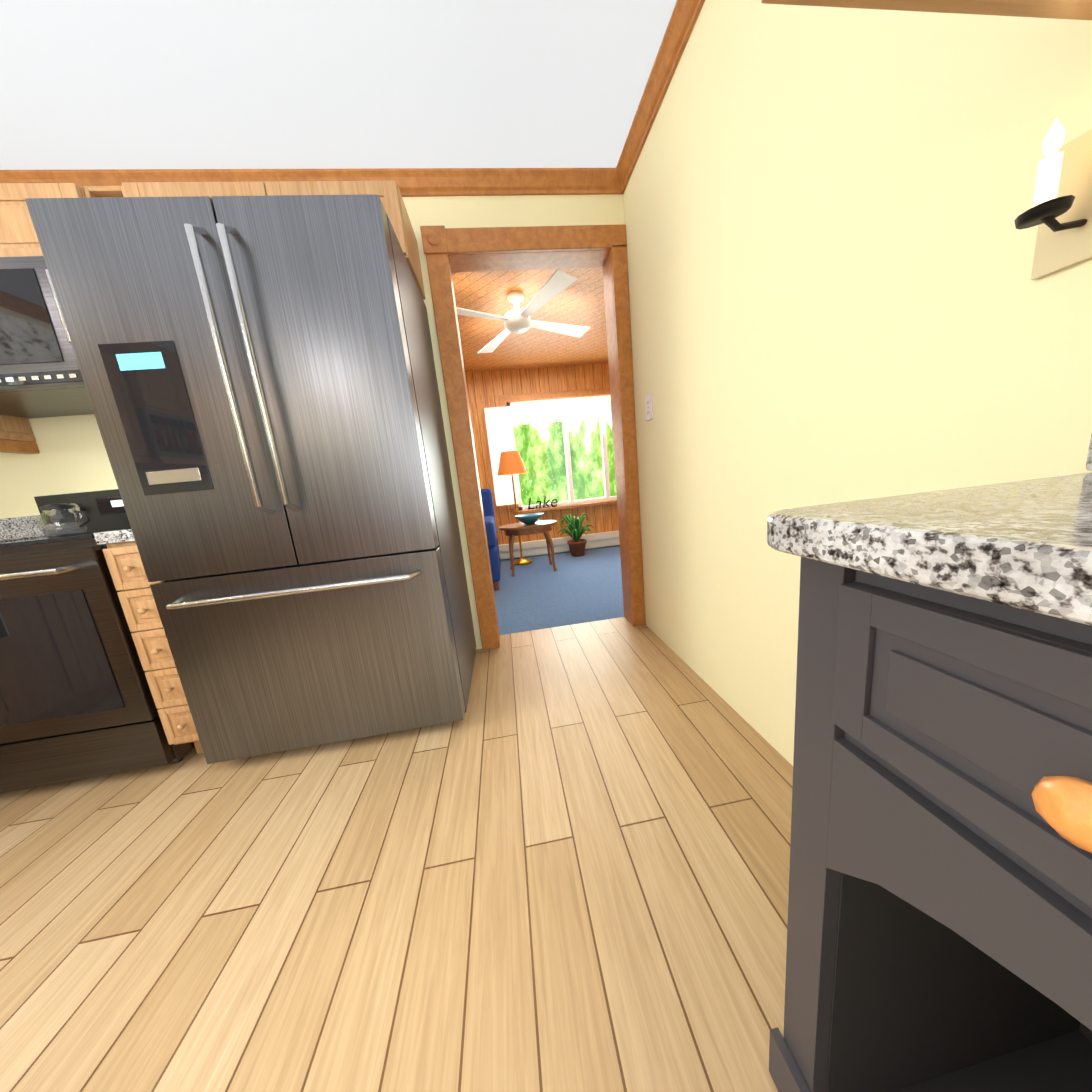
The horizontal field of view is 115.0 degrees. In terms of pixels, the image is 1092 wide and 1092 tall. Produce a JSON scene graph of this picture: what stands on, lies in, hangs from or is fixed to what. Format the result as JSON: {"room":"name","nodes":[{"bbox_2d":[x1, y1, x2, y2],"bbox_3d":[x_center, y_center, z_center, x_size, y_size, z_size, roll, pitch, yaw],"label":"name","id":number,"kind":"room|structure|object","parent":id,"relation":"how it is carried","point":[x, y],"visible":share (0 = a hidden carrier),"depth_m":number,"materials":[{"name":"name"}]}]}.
{"room":"kitchen","nodes":[
{"label":"kitchen","id":0,"kind":"room"},
{"bbox_2d":[0,194,619,648],"bbox_3d":[-1.324,-0.471,1.836,3.660,2.390,0.150,-7,11,-6],"label":"wall","id":1,"kind":"structure","parent":0,"point":[72,457],"depth_m":1.67,"materials":[{"name":"beige paint"}]},
{"bbox_2d":[0,181,425,453],"bbox_3d":[-1.833,-0.849,1.296,2.626,0.830,0.643,-7,11,-6],"label":"upper cabinet","id":2,"kind":"object","parent":1,"relation":"attached to","point":[18,237],"visible":0.25,"depth_m":1.27,"materials":[{"name":"brown wood"}]},
{"bbox_2d":[0,256,93,418],"bbox_3d":[-1.993,-0.797,1.382,0.756,0.418,0.452,-7,11,-6],"label":"microwave","id":3,"kind":"object","parent":2,"relation":"attached to","point":[40,375],"visible":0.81,"depth_m":1.24,"materials":[{"name":"metal"}]},
{"bbox_2d":[0,168,615,196],"bbox_3d":[-1.427,-1.585,1.526,3.540,0.076,0.050,-7,11,-6],"label":"crown molding","id":4,"kind":"structure","parent":1,"relation":"attached to","point":[422,182],"depth_m":1.60,"materials":[{"name":"brown wood"}]},
{"bbox_2d":[420,224,645,649],"bbox_3d":[0.002,-0.524,1.981,1.014,2.176,0.188,-7,11,-6],"label":"trim","id":5,"kind":"structure","parent":1,"relation":"attached to","point":[448,252],"depth_m":1.84,"materials":[{"name":"brown wood"}]},
{"bbox_2d":[0,0,676,169],"bbox_3d":[-1.034,-1.142,-1.519,3.970,0.100,6.550,-7,11,-6],"label":"ceiling","id":6,"kind":"structure","parent":0,"point":[226,84],"depth_m":1.23,"materials":[{"name":"grey paint"}]},
{"bbox_2d":[0,617,792,1091],"bbox_3d":[-0.787,1.292,-1.061,3.970,0.100,6.550,-7,11,-6],"label":"floor","id":7,"kind":"structure","parent":0,"point":[556,859],"depth_m":0.82,"materials":[{"name":"brown wood"}]},
{"bbox_2d":[0,489,194,792],"bbox_3d":[-1.864,0.317,1.444,0.756,1.099,0.727,-7,11,-6],"label":"range","id":8,"kind":"object","parent":7,"relation":"on","point":[77,702],"visible":0.44,"depth_m":1.20,"materials":[{"name":"metal"}]},
{"bbox_2d":[38,503,90,536],"bbox_3d":[-1.955,-0.110,1.423,0.150,0.128,0.110,-7,11,-6],"label":"glass kettle","id":9,"kind":"object","parent":8,"relation":"on","point":[56,507],"visible":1,"depth_m":1.41,"materials":[{"name":"clear glass"}]},
{"bbox_2d":[102,541,203,753],"bbox_3d":[-1.405,0.364,1.548,0.154,0.878,0.673,-7,11,-6],"label":"drawers","id":10,"kind":"object","parent":7,"relation":"on","point":[132,583],"visible":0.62,"depth_m":1.23,"materials":[{"name":"brown wood"}]},
{"bbox_2d":[25,194,475,763],"bbox_3d":[-0.907,-0.158,1.464,0.928,1.829,0.751,-7,11,-6],"label":"fridge","id":11,"kind":"object","parent":7,"relation":"on","point":[259,378],"visible":1,"depth_m":1.13,"materials":[{"name":"grey metal"}]},
{"bbox_2d":[769,557,1091,1091],"bbox_3d":[0.680,0.599,-0.719,0.527,0.838,2.480,-7,11,-6],"label":"hutch","id":12,"kind":"object","parent":7,"relation":"on","point":[939,931],"visible":0.92,"depth_m":0.32,"materials":[{"name":"grey paint"}]},
{"bbox_2d":[767,434,1091,625],"bbox_3d":[0.626,0.111,-0.817,0.536,0.160,2.550,-7,11,-6],"label":"countertop","id":13,"kind":"structure","parent":12,"relation":"on","point":[1025,544],"depth_m":0.25,"materials":[{"name":"white stone"}]},
{"bbox_3d":[-2.479,0.698,0.354,0.776,0.878,2.846,-7,11,-6],"label":"base cabinet","id":14,"kind":"object","parent":7,"relation":"on","visible":0},
{"bbox_2d":[0,515,46,541],"bbox_3d":[-2.342,-0.026,1.355,0.115,0.138,0.676,-7,11,-6],"label":"countertop","id":15,"kind":"structure","parent":14,"relation":"on","point":[19,528],"depth_m":1.65,"materials":[{"name":"grey stone"}]},
{"bbox_2d":[93,529,134,544],"bbox_3d":[-1.457,-0.137,1.464,0.150,0.139,0.651,-7,11,-6],"label":"countertop","id":16,"kind":"structure","parent":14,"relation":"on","point":[125,535],"depth_m":1.15,"materials":[{"name":"grey stone"}]},
{"bbox_2d":[452,268,607,372],"bbox_3d":[-0.197,-1.950,3.030,3.300,0.100,2.400,-7,11,-6],"label":"ceiling","id":17,"kind":"structure","parent":0,"point":[580,301],"depth_m":2.91,"materials":[{"name":"brown wood"}]},
{"bbox_2d":[456,269,589,352],"bbox_3d":[-0.208,-1.680,2.513,0.976,0.234,0.976,-3,11,13],"label":"ceiling fan","id":18,"kind":"object","parent":17,"relation":"hanging from","point":[517,320],"visible":1,"depth_m":2.44,"materials":[{"name":"white plastic"}]},
{"bbox_2d":[465,363,618,544],"bbox_3d":[-0.226,-0.993,4.370,3.300,2.260,0.100,-7,11,-6],"label":"wall","id":19,"kind":"structure","parent":0,"point":[486,389],"depth_m":4.21,"materials":[{"name":"brown wood"}]},
{"bbox_2d":[484,398,611,505],"bbox_3d":[0.294,-1.172,4.274,1.950,1.152,0.037,-7,11,-6],"label":"valance","id":20,"kind":"object","parent":19,"relation":"attached to","point":[501,422],"visible":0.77,"depth_m":4.17,"materials":[{"name":"white fabric"}]},
{"bbox_2d":[499,387,616,513],"bbox_3d":[0.393,-1.200,4.364,1.790,1.415,0.140,-7,11,-6],"label":"window","id":21,"kind":"structure","parent":19,"relation":"in","point":[528,398],"depth_m":4.37,"materials":[{"name":"white plastic"}]},
{"bbox_2d":[528,496,557,509],"bbox_3d":[-0.044,-0.550,4.390,0.385,0.145,0.012,-7,11,-6],"label":"sign","id":22,"kind":"object","parent":21,"relation":"on","point":[546,504],"visible":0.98,"depth_m":4.39,"materials":[{"name":"black metal"}]},
{"bbox_2d":[494,545,623,634],"bbox_3d":[0.038,0.357,3.464,3.300,0.100,2.400,-7,11,-6],"label":"floor","id":23,"kind":"structure","parent":0,"point":[538,592],"depth_m":2.98,"materials":[{"name":"blue carpet"}]},
{"bbox_2d":[480,488,499,590],"bbox_3d":[-0.881,-0.064,3.424,0.780,0.919,0.800,-7,11,-6],"label":"armchair","id":24,"kind":"object","parent":23,"relation":"on","point":[490,523],"visible":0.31,"depth_m":3.15,"materials":[{"name":"blue fabric"}]},
{"bbox_2d":[497,451,532,564],"bbox_3d":[-0.348,-0.434,4.073,0.340,1.299,0.340,-7,11,-6],"label":"floor lamp","id":25,"kind":"object","parent":23,"relation":"on","point":[511,463],"visible":1,"depth_m":3.89,"materials":[{"name":"orange fabric"}]},
{"bbox_2d":[499,520,556,576],"bbox_3d":[-0.165,0.015,3.736,0.620,0.510,0.460,-7,11,-6],"label":"side table","id":26,"kind":"object","parent":23,"relation":"on","point":[514,530],"visible":1,"depth_m":3.58,"materials":[{"name":"brown wood"}]},
{"bbox_2d":[514,513,543,524],"bbox_3d":[-0.173,-0.282,3.662,0.310,0.097,0.310,-7,11,-6],"label":"bowl","id":27,"kind":"object","parent":26,"relation":"on","point":[529,518],"visible":1,"depth_m":3.58,"materials":[{"name":"teal ceramic"}]},
{"bbox_2d":[499,530,619,559],"bbox_3d":[0.209,-0.009,4.504,2.150,0.199,0.083,-7,11,-6],"label":"heater unit","id":28,"kind":"object","parent":23,"relation":"on","point":[560,544],"visible":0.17,"depth_m":4.46,"materials":[{"name":"beige paint"}]},
{"bbox_2d":[557,513,594,556],"bbox_3d":[0.380,-0.134,4.222,0.501,0.513,0.550,-7,11,-6],"label":"potted plant","id":29,"kind":"object","parent":23,"relation":"on","point":[576,544],"visible":1,"depth_m":4.20,"materials":[{"name":"green plant"}]},
{"bbox_2d":[620,0,1091,765],"bbox_3d":[0.969,-0.155,-1.084,0.160,2.390,6.550,-7,11,-6],"label":"wall","id":30,"kind":"structure","parent":0,"point":[838,294],"depth_m":0.79,"materials":[{"name":"beige paint"}]},
{"bbox_2d":[645,393,652,420],"bbox_3d":[0.517,-0.698,1.753,0.008,0.118,0.075,-7,11,-6],"label":"light switch","id":31,"kind":"object","parent":30,"relation":"attached to","point":[649,407],"visible":1,"depth_m":1.74,"materials":[{"name":"white plastic"}]},
{"bbox_2d":[612,0,704,193],"bbox_3d":[0.760,-1.275,-1.307,0.050,0.076,6.250,-7,11,-6],"label":"crown molding","id":32,"kind":"structure","parent":30,"relation":"attached to","point":[685,13],"depth_m":1.30,"materials":[{"name":"brown wood"}]},
{"bbox_2d":[761,0,1091,19],"bbox_3d":[0.533,-0.825,-0.971,0.527,1.029,2.512,-7,11,-6],"label":"hutch","id":33,"kind":"object","parent":30,"relation":"attached to","point":[1070,9],"visible":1,"depth_m":0.35,"materials":[{"name":"wood"}]},
{"bbox_2d":[1014,119,1091,279],"bbox_3d":[0.647,-0.441,0.436,0.096,0.155,0.080,-7,11,-6],"label":"lamp","id":34,"kind":"object","parent":30,"relation":"attached to","point":[1059,213],"visible":1,"depth_m":0.44,"materials":[{"name":"beige"}]},
{"label":"outside","id":35,"kind":"structure","parent":0,"visible":0},
{"bbox_2d":[513,400,616,505],"bbox_3d":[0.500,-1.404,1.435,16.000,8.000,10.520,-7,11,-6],"label":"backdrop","id":36,"kind":"structure","parent":35,"point":[536,479],"depth_m":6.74,"materials":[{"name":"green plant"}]}
]}

